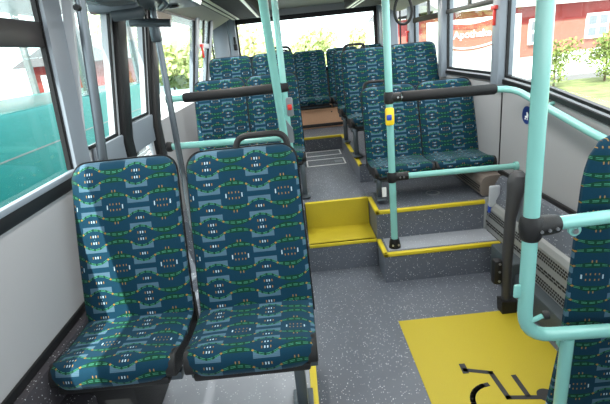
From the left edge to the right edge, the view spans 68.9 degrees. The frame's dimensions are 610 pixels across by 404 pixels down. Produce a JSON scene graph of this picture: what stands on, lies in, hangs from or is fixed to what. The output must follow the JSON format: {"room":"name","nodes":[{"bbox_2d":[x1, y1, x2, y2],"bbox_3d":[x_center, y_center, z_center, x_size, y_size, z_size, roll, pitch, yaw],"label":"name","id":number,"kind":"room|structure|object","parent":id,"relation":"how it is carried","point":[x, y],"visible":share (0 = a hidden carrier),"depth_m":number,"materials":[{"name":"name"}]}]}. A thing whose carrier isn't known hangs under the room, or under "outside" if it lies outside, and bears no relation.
{"room":"transit interior","nodes":[
{"label":"transit interior","id":0,"kind":"room"},
{"bbox_2d":[38,0,90,168],"bbox_3d":[-0.980,-0.006,2.078,0.091,2.050,0.140,-6,19,0],"label":"pillar","id":1,"kind":"structure","parent":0,"point":[50,10],"depth_m":1.89,"materials":[{"name":"grey"}]},
{"bbox_2d":[30,0,73,168],"bbox_3d":[-1.043,-0.503,1.828,0.072,0.760,0.008,-6,19,0],"label":"trim","id":2,"kind":"structure","parent":1,"relation":"attached to","point":[37,3],"depth_m":1.83,"materials":[{"name":"black rubber"}]},
{"bbox_2d":[61,394,97,403],"bbox_3d":[-0.819,1.070,1.056,0.150,0.280,2.560,-6,19,0],"label":"floor","id":3,"kind":"structure","parent":0,"point":[69,398],"depth_m":1.64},
{"bbox_2d":[0,102,199,403],"bbox_3d":[-1.015,0.202,2.793,0.060,1.200,7.620,-6,19,0],"label":"wall","id":4,"kind":"structure","parent":0,"point":[41,288],"depth_m":1.64,"materials":[{"name":"grey plastic"}]},
{"bbox_2d":[0,177,71,235],"bbox_3d":[-0.960,0.408,0.491,0.017,0.050,3.130,-6,19,0],"label":"trim","id":5,"kind":"structure","parent":4,"relation":"attached to","point":[11,220],"depth_m":1.62,"materials":[{"name":"black rubber"}]},
{"bbox_2d":[0,169,74,218],"bbox_3d":[-0.963,0.372,0.479,0.028,0.025,3.130,-6,19,0],"label":"trim","id":6,"kind":"structure","parent":4,"relation":"attached to","point":[9,208],"depth_m":1.63,"materials":[{"name":"grey"}]},
{"bbox_2d":[1,302,88,403],"bbox_3d":[-0.885,0.970,0.687,0.040,0.220,3.130,-6,19,0],"label":"baseboard","id":7,"kind":"structure","parent":4,"relation":"attached to","point":[38,391],"depth_m":1.57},
{"bbox_2d":[61,0,159,160],"bbox_3d":[-0.974,-0.193,2.665,0.202,1.940,1.070,-6,19,0],"label":"door","id":8,"kind":"structure","parent":4,"relation":"in","point":[128,135],"depth_m":2.44,"materials":[{"name":"grey"}]},
{"bbox_2d":[148,10,167,154],"bbox_3d":[-0.994,-0.397,3.213,0.224,2.050,0.120,-6,19,0],"label":"trim","id":9,"kind":"structure","parent":4,"relation":"attached to","point":[154,56],"depth_m":3.07,"materials":[{"name":"black"}]},
{"bbox_2d":[157,10,195,91],"bbox_3d":[-1.061,-1.156,3.723,0.162,0.760,1.340,-6,19,0],"label":"window","id":10,"kind":"structure","parent":4,"relation":"in","point":[163,11],"depth_m":4.25,"materials":[{"name":"black rubber"}]},
{"bbox_2d":[189,17,199,91],"bbox_3d":[-1.097,-1.400,4.410,0.226,0.820,0.120,-6,19,0],"label":"trim","id":11,"kind":"structure","parent":4,"relation":"attached to","point":[197,18],"depth_m":4.36,"materials":[{"name":"grey"}]},
{"bbox_2d":[199,20,209,79],"bbox_3d":[-1.082,-1.523,4.728,0.197,0.800,0.560,-6,19,0],"label":"window","id":12,"kind":"structure","parent":4,"relation":"in","point":[206,46],"depth_m":4.87,"materials":[{"name":"clear glass"}]},
{"bbox_2d":[202,20,212,80],"bbox_3d":[-1.106,-1.618,5.044,0.252,0.820,0.100,-6,19,0],"label":"trim","id":13,"kind":"structure","parent":4,"relation":"attached to","point":[211,21],"depth_m":4.98,"materials":[{"name":"grey"}]},
{"bbox_2d":[157,5,228,29],"bbox_3d":[-0.949,-1.111,2.177,0.340,0.200,7.300,-6,19,0],"label":"ceiling","id":14,"kind":"structure","parent":0,"point":[201,12],"depth_m":4.07,"materials":[{"name":"beige plastic"}]},
{"bbox_2d":[87,0,200,26],"bbox_3d":[-0.863,-1.100,2.353,0.450,0.313,0.980,-6,19,0],"label":"mechanism","id":15,"kind":"object","parent":14,"relation":"attached to","point":[133,11],"visible":0.98,"depth_m":2.23,"materials":[{"name":"grey"}]},
{"bbox_2d":[162,365,309,403],"bbox_3d":[-0.332,1.142,1.098,0.805,0.006,2.560,-6,19,0],"label":"floor","id":16,"kind":"structure","parent":0,"point":[275,388],"depth_m":1.97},
{"bbox_2d":[48,154,198,403],"bbox_3d":[-0.706,0.392,1.773,0.464,1.029,0.610,-6,19,0],"label":"seat","id":17,"kind":"object","parent":16,"relation":"on","point":[142,313],"visible":0.99,"depth_m":1.83,"materials":[{"name":"fabric"}]},
{"bbox_2d":[50,311,192,389],"bbox_3d":[-0.690,0.545,1.732,0.451,0.105,0.431,-6,19,0],"label":"seat cushion","id":18,"kind":"object","parent":17,"relation":"on","point":[115,349],"depth_m":1.61,"materials":[{"name":"fabric"}]},
{"bbox_2d":[183,130,318,403],"bbox_3d":[-0.216,0.318,1.767,0.487,1.085,0.613,-6,19,0],"label":"seat","id":19,"kind":"object","parent":16,"relation":"on","point":[250,244],"visible":1,"depth_m":1.83,"materials":[{"name":"blue fabric"}]},
{"bbox_2d":[187,299,314,375],"bbox_3d":[-0.198,0.496,1.732,0.473,0.105,0.431,-6,19,0],"label":"seat cushion","id":20,"kind":"object","parent":19,"relation":"on","point":[231,337],"depth_m":1.61,"materials":[{"name":"fabric"}]},
{"bbox_2d":[257,0,343,9],"bbox_3d":[0.079,-1.426,2.302,2.450,0.130,7.670,-6,19,0],"label":"ceiling","id":21,"kind":"structure","parent":0,"point":[282,4],"depth_m":5.50,"materials":[{"name":"plastic"}]},
{"bbox_2d":[201,0,260,19],"bbox_3d":[-0.617,-1.403,2.840,0.380,0.128,5.120,-6,19,0],"label":"duct","id":22,"kind":"object","parent":21,"relation":"attached to","point":[230,9],"visible":0.89,"depth_m":4.02,"materials":[{"name":"grey"}]},
{"bbox_2d":[344,0,380,7],"bbox_3d":[0.760,-1.545,2.840,0.430,0.128,5.120,-6,19,0],"label":"duct","id":23,"kind":"object","parent":21,"relation":"attached to","point":[347,3],"visible":1,"depth_m":4.91,"materials":[{"name":"grey"}]},
{"bbox_2d":[393,0,412,25],"bbox_3d":[0.581,-1.289,2.646,0.123,0.449,0.018,-6,19,0],"label":"strap","id":24,"kind":"object","parent":21,"relation":"hanging from","point":[396,1],"visible":1,"depth_m":2.69,"materials":[{"name":"black plastic"}]},
{"bbox_2d":[235,3,378,42],"bbox_3d":[-0.009,-2.274,6.043,2.450,0.950,0.060,-6,19,0],"label":"wall","id":25,"kind":"structure","parent":0,"point":[336,6],"depth_m":5.92,"materials":[{"name":"plastic"}]},
{"bbox_2d":[212,21,231,57],"bbox_3d":[-1.074,-1.732,6.100,0.220,1.500,0.110,-6,19,0],"label":"trim","id":26,"kind":"structure","parent":25,"relation":"attached to","point":[220,36],"depth_m":5.91,"materials":[{"name":"grey"}]},
{"bbox_2d":[227,19,239,56],"bbox_3d":[-0.914,-1.747,6.096,0.100,1.500,0.120,-6,19,0],"label":"trim","id":27,"kind":"structure","parent":25,"relation":"attached to","point":[231,26],"depth_m":5.88,"materials":[{"name":"grey"}]},
{"bbox_2d":[303,126,341,151],"bbox_3d":[0.178,-0.682,5.917,0.515,0.600,1.220,-6,19,0],"label":"step","id":28,"kind":"structure","parent":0,"point":[334,142],"depth_m":5.29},
{"bbox_2d":[304,134,361,165],"bbox_3d":[0.207,-0.532,4.580,0.541,0.026,1.472,-6,19,0],"label":"trim","id":29,"kind":"structure","parent":28,"relation":"attached to","point":[349,147],"depth_m":5.24,"materials":[{"name":"yellow"}]},
{"bbox_2d":[183,148,488,272],"bbox_3d":[0.221,-0.050,4.326,2.450,0.437,2.200,-6,19,0],"label":"step","id":30,"kind":"structure","parent":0,"point":[410,192],"depth_m":3.53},
{"bbox_2d":[246,72,310,198],"bbox_3d":[-0.239,-0.566,3.763,0.464,0.973,0.619,-6,19,0],"label":"seat","id":31,"kind":"object","parent":30,"relation":"on","point":[261,108],"visible":0.56,"depth_m":3.84,"materials":[{"name":"blue fabric"}]},
{"bbox_2d":[194,77,251,150],"bbox_3d":[-0.709,-0.632,3.728,0.464,0.734,0.610,-6,19,0],"label":"seat","id":32,"kind":"object","parent":31,"relation":"attached to","point":[227,118],"visible":0.47,"depth_m":3.84,"materials":[{"name":"blue fabric"}]},
{"bbox_2d":[293,146,304,162],"bbox_3d":[-0.222,-0.400,3.730,0.451,0.103,0.431,-6,19,0],"label":"seat cushion","id":33,"kind":"object","parent":31,"relation":"on","point":[300,150],"depth_m":3.57,"materials":[{"name":"fabric"}]},
{"bbox_2d":[306,149,345,166],"bbox_3d":[0.216,-0.492,4.936,0.410,0.003,0.680,-6,19,0],"label":"floor hatch","id":34,"kind":"object","parent":30,"relation":"on","point":[340,160],"visible":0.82,"depth_m":4.86,"materials":[{"name":"white"}]},
{"bbox_2d":[305,196,367,203],"bbox_3d":[0.251,-0.005,3.543,0.500,0.026,0.032,-6,19,0],"label":"trim","id":35,"kind":"structure","parent":30,"relation":"attached to","point":[365,196],"depth_m":3.53,"materials":[{"name":"yellow"}]},
{"bbox_2d":[360,79,435,201],"bbox_3d":[0.716,-0.517,3.487,0.464,0.834,0.622,-6,19,0],"label":"seat","id":36,"kind":"object","parent":30,"relation":"on","point":[409,157],"visible":0.84,"depth_m":3.59,"materials":[{"name":"blue fabric"}]},
{"bbox_2d":[368,155,432,177],"bbox_3d":[0.739,-0.295,3.473,0.451,0.093,0.431,-6,19,0],"label":"seat cushion","id":37,"kind":"object","parent":36,"relation":"on","point":[377,164],"depth_m":3.32,"materials":[{"name":"fabric"}]},
{"bbox_2d":[416,77,496,169],"bbox_3d":[1.170,-0.599,3.478,0.464,0.667,0.610,-6,19,0],"label":"seat","id":38,"kind":"object","parent":36,"relation":"attached to","point":[448,129],"visible":0.75,"depth_m":3.59,"materials":[{"name":"blue fabric"}]},
{"bbox_2d":[424,149,494,169],"bbox_3d":[1.196,-0.342,3.473,0.451,0.093,0.431,-6,19,0],"label":"seat cushion","id":39,"kind":"object","parent":38,"relation":"on","point":[442,158],"depth_m":3.31,"materials":[{"name":"fabric"}]},
{"bbox_2d":[368,197,484,214],"bbox_3d":[0.913,-0.015,3.376,0.821,0.026,0.347,-6,19,0],"label":"trim","id":40,"kind":"structure","parent":30,"relation":"attached to","point":[377,211],"depth_m":3.21,"materials":[{"name":"yellow plastic"}]},
{"bbox_2d":[425,190,439,194],"bbox_3d":[0.998,-0.072,3.479,0.110,0.006,0.110,-6,19,0],"label":"anchor","id":41,"kind":"object","parent":30,"relation":"on","point":[432,192],"visible":1,"depth_m":3.47,"materials":[{"name":"silver metal"}]},
{"bbox_2d":[336,125,373,181],"bbox_3d":[0.929,-0.524,5.236,0.945,0.600,2.660,-6,19,0],"label":"floor","id":42,"kind":"structure","parent":0,"point":[361,171],"depth_m":4.39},
{"bbox_2d":[333,50,350,142],"bbox_3d":[0.578,-1.168,4.791,0.464,0.911,0.619,-6,19,0],"label":"seat","id":43,"kind":"object","parent":42,"relation":"on","point":[337,54],"visible":0.34,"depth_m":4.87,"materials":[{"name":"blue fabric"}]},
{"bbox_2d":[338,105,345,114],"bbox_3d":[0.594,-1.010,4.756,0.451,0.097,0.431,-6,19,0],"label":"seat cushion","id":44,"kind":"object","parent":43,"relation":"on","point":[341,108],"depth_m":4.67,"materials":[{"name":"fabric"}]},
{"bbox_2d":[341,42,384,157],"bbox_3d":[0.614,-0.984,4.170,0.464,0.982,0.622,-6,19,0],"label":"seat","id":45,"kind":"object","parent":42,"relation":"on","point":[360,66],"visible":0.66,"depth_m":4.25,"materials":[{"name":"blue fabric"}]},
{"bbox_2d":[347,113,362,126],"bbox_3d":[0.634,-0.791,4.145,0.451,0.100,0.431,-6,19,0],"label":"seat cushion","id":46,"kind":"object","parent":45,"relation":"on","point":[353,119],"depth_m":3.98,"materials":[{"name":"fabric"}]},
{"bbox_2d":[391,41,438,123],"bbox_3d":[1.076,-1.112,4.145,0.464,0.712,0.610,-6,19,0],"label":"seat","id":47,"kind":"object","parent":45,"relation":"attached to","point":[414,63],"visible":0.48,"depth_m":4.25,"materials":[{"name":"blue fabric"}]},
{"bbox_2d":[191,265,557,403],"bbox_3d":[0.344,1.143,1.566,2.450,0.044,4.600,-6,19,0],"label":"floor","id":48,"kind":"structure","parent":0,"point":[365,356],"depth_m":2.70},
{"bbox_2d":[73,0,107,159],"bbox_3d":[-0.858,-0.012,2.057,0.146,2.052,0.066,-6,19,0],"label":"stanchion","id":49,"kind":"object","parent":48,"relation":"on","point":[80,6],"visible":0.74,"depth_m":1.88,"materials":[{"name":"grey metal"}]},
{"bbox_2d":[149,8,192,242],"bbox_3d":[-0.832,-0.268,2.977,0.060,1.930,0.060,-6,19,0],"label":"stanchion","id":50,"kind":"object","parent":48,"relation":"on","point":[155,32],"visible":0.7,"depth_m":2.84,"materials":[{"name":"grey metal"}]},
{"bbox_2d":[165,0,294,151],"bbox_3d":[-0.490,-0.396,2.952,0.867,2.120,0.116,-6,19,0],"label":"rail","id":51,"kind":"object","parent":48,"relation":"on","point":[267,88],"depth_m":2.84,"materials":[{"name":"teal metal"}]},
{"bbox_2d":[258,0,287,142],"bbox_3d":[-0.138,-0.347,2.690,0.049,2.130,0.529,-5,19,4],"label":"pole","id":52,"kind":"object","parent":48,"relation":"on","point":[263,4],"visible":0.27,"depth_m":2.52,"materials":[{"name":"teal metal"}]},
{"bbox_2d":[286,120,293,142],"bbox_3d":[-0.116,-0.463,2.881,0.075,0.160,0.035,-6,19,0],"label":"reader","id":53,"kind":"object","parent":52,"relation":"attached to","point":[289,127],"visible":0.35,"depth_m":2.87,"materials":[{"name":"grey plastic"}]},
{"bbox_2d":[398,311,556,403],"bbox_3d":[0.944,0.866,2.126,0.730,0.004,1.158,-6,19,0],"label":"floor marking","id":54,"kind":"object","parent":48,"relation":"on","point":[484,357],"visible":0.82,"depth_m":2.29,"materials":[{"name":"yellow"}]},
{"bbox_2d":[491,170,524,313],"bbox_3d":[1.166,0.241,2.539,0.170,0.870,0.112,-6,19,0],"label":"post","id":55,"kind":"object","parent":48,"relation":"on","point":[501,270],"visible":0.88,"depth_m":2.51,"materials":[{"name":"black plastic"}]},
{"bbox_2d":[490,243,562,342],"bbox_3d":[1.392,0.723,2.049,0.180,0.234,2.115,-6,19,0],"label":"duct","id":56,"kind":"object","parent":48,"relation":"on","point":[543,301],"visible":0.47,"depth_m":2.50,"materials":[{"name":"grey metal"}]},
{"bbox_2d":[513,0,609,403],"bbox_3d":[1.028,-0.018,1.405,0.713,2.119,0.090,-6,19,0],"label":"rail","id":57,"kind":"object","parent":48,"relation":"on","point":[532,226],"visible":1,"depth_m":1.40,"materials":[{"name":"teal metal"}]},
{"bbox_2d":[545,135,609,403],"bbox_3d":[1.184,0.316,1.707,0.509,1.265,0.175,-6,19,0],"label":"seat","id":58,"kind":"object","parent":48,"relation":"on","point":[587,296],"visible":0.74,"depth_m":1.62,"materials":[{"name":"fabric"}]},
{"bbox_2d":[307,228,497,282],"bbox_3d":[0.759,0.343,3.361,1.460,0.222,0.595,-6,19,0],"label":"step","id":59,"kind":"structure","parent":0,"point":[473,260],"depth_m":3.11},
{"bbox_2d":[310,237,376,247],"bbox_3d":[0.283,0.304,3.308,0.500,0.026,0.032,-6,19,0],"label":"trim","id":60,"kind":"structure","parent":59,"relation":"attached to","point":[328,244],"depth_m":3.29,"materials":[{"name":"yellow"}]},
{"bbox_2d":[377,239,499,256],"bbox_3d":[0.944,0.285,3.165,0.821,0.026,0.262,-6,19,0],"label":"trim","id":61,"kind":"structure","parent":59,"relation":"attached to","point":[385,253],"depth_m":3.04,"materials":[{"name":"yellow plastic"}]},
{"bbox_2d":[380,0,428,10],"bbox_3d":[1.149,-1.328,2.177,0.340,0.200,7.300,-6,19,0],"label":"ceiling","id":62,"kind":"structure","parent":0,"point":[402,4],"depth_m":5.01,"materials":[{"name":"beige"}]},
{"bbox_2d":[381,0,607,248],"bbox_3d":[1.016,-0.011,1.047,0.912,1.897,4.320,-6,19,0],"label":"handrail","id":63,"kind":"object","parent":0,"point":[509,1],"depth_m":2.79,"materials":[{"name":"teal metal"}]},
{"bbox_2d":[439,74,609,211],"bbox_3d":[1.480,-0.074,2.787,0.060,1.240,7.620,-6,19,0],"label":"wall","id":64,"kind":"structure","parent":0,"point":[568,149],"depth_m":2.64,"materials":[{"name":"grey plastic"}]},
{"bbox_2d":[377,5,397,45],"bbox_3d":[1.141,-1.943,6.048,0.230,1.500,0.220,-6,19,0],"label":"trim","id":65,"kind":"structure","parent":64,"relation":"attached to","point":[393,25],"depth_m":5.84,"materials":[{"name":"grey"}]},
{"bbox_2d":[407,5,418,42],"bbox_3d":[1.262,-1.938,5.198,0.110,0.780,0.120,-6,19,0],"label":"trim","id":66,"kind":"structure","parent":64,"relation":"attached to","point":[410,26],"depth_m":5.12,"materials":[{"name":"grey"}]},
{"bbox_2d":[438,0,453,76],"bbox_3d":[1.301,-1.569,4.120,0.110,0.780,0.120,-6,19,0],"label":"trim","id":67,"kind":"structure","parent":64,"relation":"attached to","point":[442,4],"depth_m":4.09,"materials":[{"name":"grey"}]},
{"bbox_2d":[455,171,501,195],"bbox_3d":[1.332,-0.431,4.172,0.151,0.150,1.920,-6,19,0],"label":"wall heater","id":68,"kind":"object","parent":64,"relation":"attached to","point":[480,182],"visible":0.2,"depth_m":3.30,"materials":[{"name":"brown"}]},
{"bbox_2d":[457,174,479,191],"bbox_3d":[1.262,-0.403,4.176,0.006,0.048,1.874,-6,19,0],"label":"grille","id":69,"kind":"object","parent":68,"relation":"attached to","point":[468,179],"depth_m":3.45,"materials":[{"name":"black"}]},
{"bbox_2d":[490,5,497,25],"bbox_3d":[1.273,-1.253,2.990,0.028,0.125,0.080,-6,19,0],"label":"hammer","id":70,"kind":"object","parent":64,"relation":"attached to","point":[494,7],"visible":1,"depth_m":2.98,"materials":[{"name":"red"}]},
{"bbox_2d":[498,92,502,172],"bbox_3d":[1.415,-0.443,3.219,0.014,0.785,0.012,-6,19,0],"label":"trim","id":71,"kind":"structure","parent":64,"relation":"attached to","point":[501,92],"depth_m":3.18,"materials":[{"name":"plastic"}]},
{"bbox_2d":[490,0,515,85],"bbox_3d":[1.340,-1.187,3.004,0.110,0.780,0.120,-6,19,0],"label":"trim","id":72,"kind":"structure","parent":64,"relation":"attached to","point":[499,31],"depth_m":3.00,"materials":[{"name":"grey"}]},
{"bbox_2d":[522,106,529,123],"bbox_3d":[1.398,-0.548,2.807,0.005,0.112,0.112,-6,19,0],"label":"sticker","id":73,"kind":"object","parent":64,"relation":"attached to","point":[525,114],"visible":0.85,"depth_m":2.81,"materials":[{"name":"blue"}]},
{"bbox_2d":[483,197,569,307],"bbox_3d":[1.421,0.448,2.271,0.155,0.325,2.110,-6,19,0],"label":"wall heater","id":74,"kind":"object","parent":64,"relation":"attached to","point":[552,266],"visible":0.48,"depth_m":2.50,"materials":[{"name":"grey metal"}]},
{"bbox_2d":[486,185,499,219],"bbox_3d":[1.331,0.009,3.158,0.075,0.279,0.077,-6,19,0],"label":"valve","id":75,"kind":"object","parent":74,"relation":"attached to","point":[494,191],"visible":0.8,"depth_m":3.10,"materials":[{"name":"grey"}]},
{"bbox_2d":[487,230,563,306],"bbox_3d":[1.366,0.550,2.293,0.006,0.048,2.050,-6,19,0],"label":"grille","id":76,"kind":"object","parent":74,"relation":"attached to","point":[557,296],"depth_m":2.49,"materials":[{"name":"black metal"}]},
{"bbox_2d":[486,220,565,293],"bbox_3d":[1.358,0.477,2.275,0.006,0.030,2.064,-6,19,0],"label":"grille","id":77,"kind":"object","parent":74,"relation":"attached to","point":[544,272],"depth_m":2.54,"materials":[{"name":"black metal"}]},
{"bbox_2d":[487,211,567,279],"bbox_3d":[1.350,0.400,2.241,0.006,0.048,2.050,-6,19,0],"label":"grille","id":78,"kind":"object","parent":74,"relation":"attached to","point":[543,257],"depth_m":2.49,"materials":[{"name":"black metal"}]},
{"bbox_2d":[445,70,609,125],"bbox_3d":[1.423,-0.559,2.619,0.074,0.288,7.620,-6,19,0],"label":"trim","id":79,"kind":"structure","parent":64,"relation":"attached to","point":[569,104],"depth_m":2.44,"materials":[{"name":"black rubber"}]},
{"bbox_2d":[447,67,609,117],"bbox_3d":[1.412,-0.591,2.608,0.030,0.278,7.620,-6,19,0],"label":"trim","id":80,"kind":"structure","parent":64,"relation":"attached to","point":[597,106],"depth_m":2.43,"materials":[{"name":"grey metal"}]},
{"bbox_2d":[495,176,573,257],"bbox_3d":[1.478,0.779,1.281,0.120,0.614,4.220,-6,19,0],"label":"baseboard","id":81,"kind":"structure","parent":64,"relation":"attached to","point":[563,241],"depth_m":2.50,"materials":[{"name":"grey plastic"}]},
{"bbox_2d":[499,170,576,213],"bbox_3d":[1.495,0.470,1.218,0.022,0.032,4.300,-6,19,0],"label":"trim","id":82,"kind":"structure","parent":64,"relation":"attached to","point":[549,199],"depth_m":2.57,"materials":[{"name":"plastic"}]},
{"bbox_3d":[0.101,-1.216,6.408,2.450,1.300,0.060,-6,19,0],"label":"wall","id":83,"kind":"structure","parent":0,"visible":0},
{"bbox_2d":[235,6,377,69],"bbox_3d":[0.038,-2.161,6.057,1.900,0.760,0.036,-6,19,0],"label":"window","id":84,"kind":"structure","parent":83,"relation":"in","point":[369,8],"depth_m":5.93,"materials":[{"name":"black rubber"}]},
{"bbox_3d":[-0.397,1.242,1.140,0.955,0.200,2.580,-6,19,0],"label":"floor","id":85,"kind":"structure","parent":0,"visible":0},
{"bbox_2d":[309,366,318,403],"bbox_3d":[0.070,1.102,1.112,0.032,0.026,2.585,-6,19,0],"label":"trim","id":86,"kind":"structure","parent":85,"relation":"attached to","point":[313,374],"depth_m":1.96,"materials":[{"name":"yellow"}]},
{"bbox_3d":[1.336,-1.471,2.304,0.060,0.290,7.620,-6,19,0],"label":"wall","id":87,"kind":"structure","parent":0,"visible":0},
{"bbox_2d":[399,11,400,43],"bbox_3d":[1.253,-2.067,5.529,0.018,0.670,0.590,-6,19,0],"label":"window","id":88,"kind":"structure","parent":87,"relation":"in","point":[399,11],"depth_m":5.76,"materials":[{"name":"grey metal"}]},
{"bbox_2d":[413,0,437,41],"bbox_3d":[1.278,-1.767,4.654,0.030,0.670,1.020,-6,19,0],"label":"window","id":89,"kind":"structure","parent":87,"relation":"in","point":[428,16],"depth_m":4.65,"materials":[{"name":"grey metal"}]},
{"bbox_2d":[446,0,492,66],"bbox_3d":[1.317,-1.392,3.557,0.030,0.670,1.060,-6,19,0],"label":"window","id":90,"kind":"structure","parent":87,"relation":"in","point":[470,5],"depth_m":3.78,"materials":[{"name":"grey metal"}]},
{"bbox_3d":[-0.548,-0.394,5.302,0.990,0.600,2.520,-6,19,0],"label":"floor","id":91,"kind":"structure","parent":0,"visible":0},
{"bbox_2d":[252,46,295,75],"bbox_3d":[-0.290,-1.056,4.610,0.464,1.044,0.622,-6,19,0],"label":"seat","id":92,"kind":"object","parent":91,"relation":"on","point":[260,64],"visible":0.26,"depth_m":4.69,"materials":[{"name":"blue fabric"}]},
{"bbox_2d":[209,55,252,122],"bbox_3d":[-0.757,-1.098,4.582,0.464,0.749,0.610,-6,19,0],"label":"seat","id":93,"kind":"object","parent":92,"relation":"attached to","point":[235,66],"visible":0.34,"depth_m":4.69,"materials":[{"name":"blue fabric"}]},
{"bbox_2d":[301,105,347,129],"bbox_3d":[0.190,-1.177,6.039,1.780,0.240,0.650,-6,19,0],"label":"box","id":94,"kind":"object","parent":91,"relation":"on","point":[329,116],"visible":0.17,"depth_m":5.75,"materials":[{"name":"brown wood"}]},
{"bbox_2d":[294,50,331,109],"bbox_3d":[0.086,-1.603,5.814,0.443,0.712,0.610,-6,19,0],"label":"seat","id":95,"kind":"object","parent":94,"relation":"on","point":[311,72],"visible":0.81,"depth_m":5.92,"materials":[{"name":"blue fabric"}]},
{"bbox_2d":[300,96,329,105],"bbox_3d":[0.114,-1.331,5.814,0.430,0.100,0.431,-6,19,0],"label":"seat cushion","id":96,"kind":"object","parent":95,"relation":"on","point":[304,100],"depth_m":5.63,"materials":[{"name":"fabric"}]},
{"bbox_2d":[326,46,356,106],"bbox_3d":[0.533,-1.649,5.814,0.443,0.712,0.610,-6,19,0],"label":"seat","id":97,"kind":"object","parent":94,"relation":"on","point":[329,53],"visible":0.35,"depth_m":5.93,"materials":[{"name":"blue fabric"}]},
{"bbox_2d":[360,43,380,47],"bbox_3d":[0.981,-1.695,5.814,0.443,0.712,0.610,-6,19,0],"label":"seat","id":98,"kind":"object","parent":94,"relation":"on","point":[378,44],"visible":0.09,"depth_m":5.94,"materials":[{"name":"blue fabric"}]},
{"bbox_3d":[-1.039,-0.503,0.214,0.065,0.290,3.200,-6,19,0],"label":"wall","id":99,"kind":"structure","parent":0,"visible":0},
{"bbox_2d":[0,0,71,169],"bbox_3d":[-0.991,0.002,0.352,0.064,0.760,3.130,-6,19,0],"label":"window","id":100,"kind":"structure","parent":99,"relation":"in","point":[14,33],"depth_m":1.71,"materials":[{"name":"black rubber"}]},
{"label":"outside","id":101,"kind":"structure","parent":0,"visible":0},
{"bbox_2d":[528,71,608,81],"bbox_3d":[0.234,2.268,-0.326,120.000,0.100,37.900,-6,19,0],"label":"ground","id":102,"kind":"structure","parent":101,"point":[582,75],"depth_m":16.77,"materials":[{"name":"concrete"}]},
{"bbox_2d":[0,0,147,207],"bbox_3d":[-4.204,-1.087,5.401,2.260,3.350,9.200,-6,19,0],"label":"bus","id":103,"kind":"object","parent":102,"relation":"on","point":[31,152],"visible":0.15,"depth_m":5.34,"materials":[{"name":"teal"}]},
{"bbox_2d":[12,35,137,92],"bbox_3d":[-6.991,-3.933,14.851,3.300,3.100,3.300,-6,19,0],"label":"house","id":104,"kind":"structure","parent":102,"relation":"on","point":[36,58],"depth_m":13.41,"materials":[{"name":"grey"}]},
{"bbox_2d":[160,88,188,116],"bbox_3d":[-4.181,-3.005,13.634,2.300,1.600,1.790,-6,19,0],"label":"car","id":105,"kind":"object","parent":102,"relation":"on","point":[164,110],"visible":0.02,"depth_m":12.88,"materials":[{"name":"white"}]},
{"bbox_2d":[368,0,609,77],"bbox_3d":[9.326,-7.769,19.841,12.188,3.900,4.800,-13,20,-20],"label":"building","id":106,"kind":"structure","parent":102,"relation":"on","point":[583,19],"depth_m":18.14,"materials":[{"name":"red"}]},
{"bbox_2d":[550,76,609,107],"bbox_3d":[20.445,-4.017,11.615,38.500,0.030,8.800,-6,19,0],"label":"grass","id":107,"kind":"structure","parent":102,"relation":"on","point":[594,89],"depth_m":13.51,"materials":[{"name":"green plant"}]},
{"bbox_2d":[427,22,437,60],"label":"shop sign","id":108,"kind":"object","parent":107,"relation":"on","point":[432,28],"depth_m":11.36,"materials":[{"name":"white"}]},
{"bbox_2d":[453,16,492,70],"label":"shop sign","id":109,"kind":"object","parent":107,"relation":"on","point":[472,42],"depth_m":11.45,"materials":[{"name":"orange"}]},
{"bbox_2d":[513,13,521,76],"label":"shop sign","id":110,"kind":"object","parent":107,"relation":"on","point":[518,16],"depth_m":11.51,"materials":[{"name":"white"}]},
{"bbox_2d":[550,36,582,85],"bbox_3d":[7.953,-4.392,14.111,1.371,1.542,1.160,-13,20,-19],"label":"bush","id":111,"kind":"object","parent":107,"relation":"on","point":[558,53],"visible":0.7,"depth_m":13.94,"materials":[{"name":"green plant"}]},
{"bbox_2d":[572,31,609,80],"bbox_3d":[9.729,-4.700,14.394,1.636,1.593,1.756,-6,19,0],"label":"bush","id":112,"kind":"object","parent":107,"relation":"on","point":[605,48],"visible":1,"depth_m":14.39,"materials":[{"name":"green plant"}]},
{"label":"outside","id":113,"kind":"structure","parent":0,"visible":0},
{"bbox_2d":[159,36,201,89],"bbox_3d":[-5.423,-5.305,18.574,1.993,2.960,2.320,3,21,24],"label":"tree","id":114,"kind":"object","parent":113,"point":[176,54],"visible":0.67,"depth_m":17.99,"materials":[{"name":"green plant"}]},
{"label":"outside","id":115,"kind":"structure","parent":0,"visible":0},
{"bbox_2d":[88,12,137,48],"bbox_3d":[-9.298,-8.075,23.393,3.148,5.794,4.173,-6,19,0],"label":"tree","id":116,"kind":"object","parent":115,"point":[98,31],"visible":0.05,"depth_m":22.04,"materials":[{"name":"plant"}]},
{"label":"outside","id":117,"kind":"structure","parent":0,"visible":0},
{"bbox_2d":[182,25,214,71],"bbox_3d":[-5.514,-8.407,23.386,3.019,5.686,2.185,-11,20,-14],"label":"tree","id":118,"kind":"object","parent":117,"point":[188,29],"visible":0.09,"depth_m":23.16,"materials":[{"name":"green plant"}]},
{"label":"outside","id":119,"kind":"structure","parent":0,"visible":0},
{"bbox_2d":[237,24,275,56],"bbox_3d":[-2.670,-7.572,23.312,3.177,3.610,3.164,-6,19,0],"label":"tree","id":120,"kind":"object","parent":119,"point":[249,48],"visible":0.41,"depth_m":22.55,"materials":[{"name":"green plant"}]},
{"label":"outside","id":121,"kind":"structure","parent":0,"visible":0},
{"bbox_2d":[288,26,339,66],"bbox_3d":[0.514,-8.674,26.334,3.095,3.097,2.829,-6,19,0],"label":"tree","id":122,"kind":"object","parent":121,"point":[311,41],"visible":0.62,"depth_m":25.62,"materials":[{"name":"green plant"}]},
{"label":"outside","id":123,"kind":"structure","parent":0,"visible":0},
{"bbox_2d":[348,25,368,47],"bbox_3d":[3.220,-8.981,26.590,1.318,2.982,1.657,-6,19,0],"label":"tree","id":124,"kind":"object","parent":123,"point":[358,34],"visible":0.44,"depth_m":26.20,"materials":[{"name":"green plant"}]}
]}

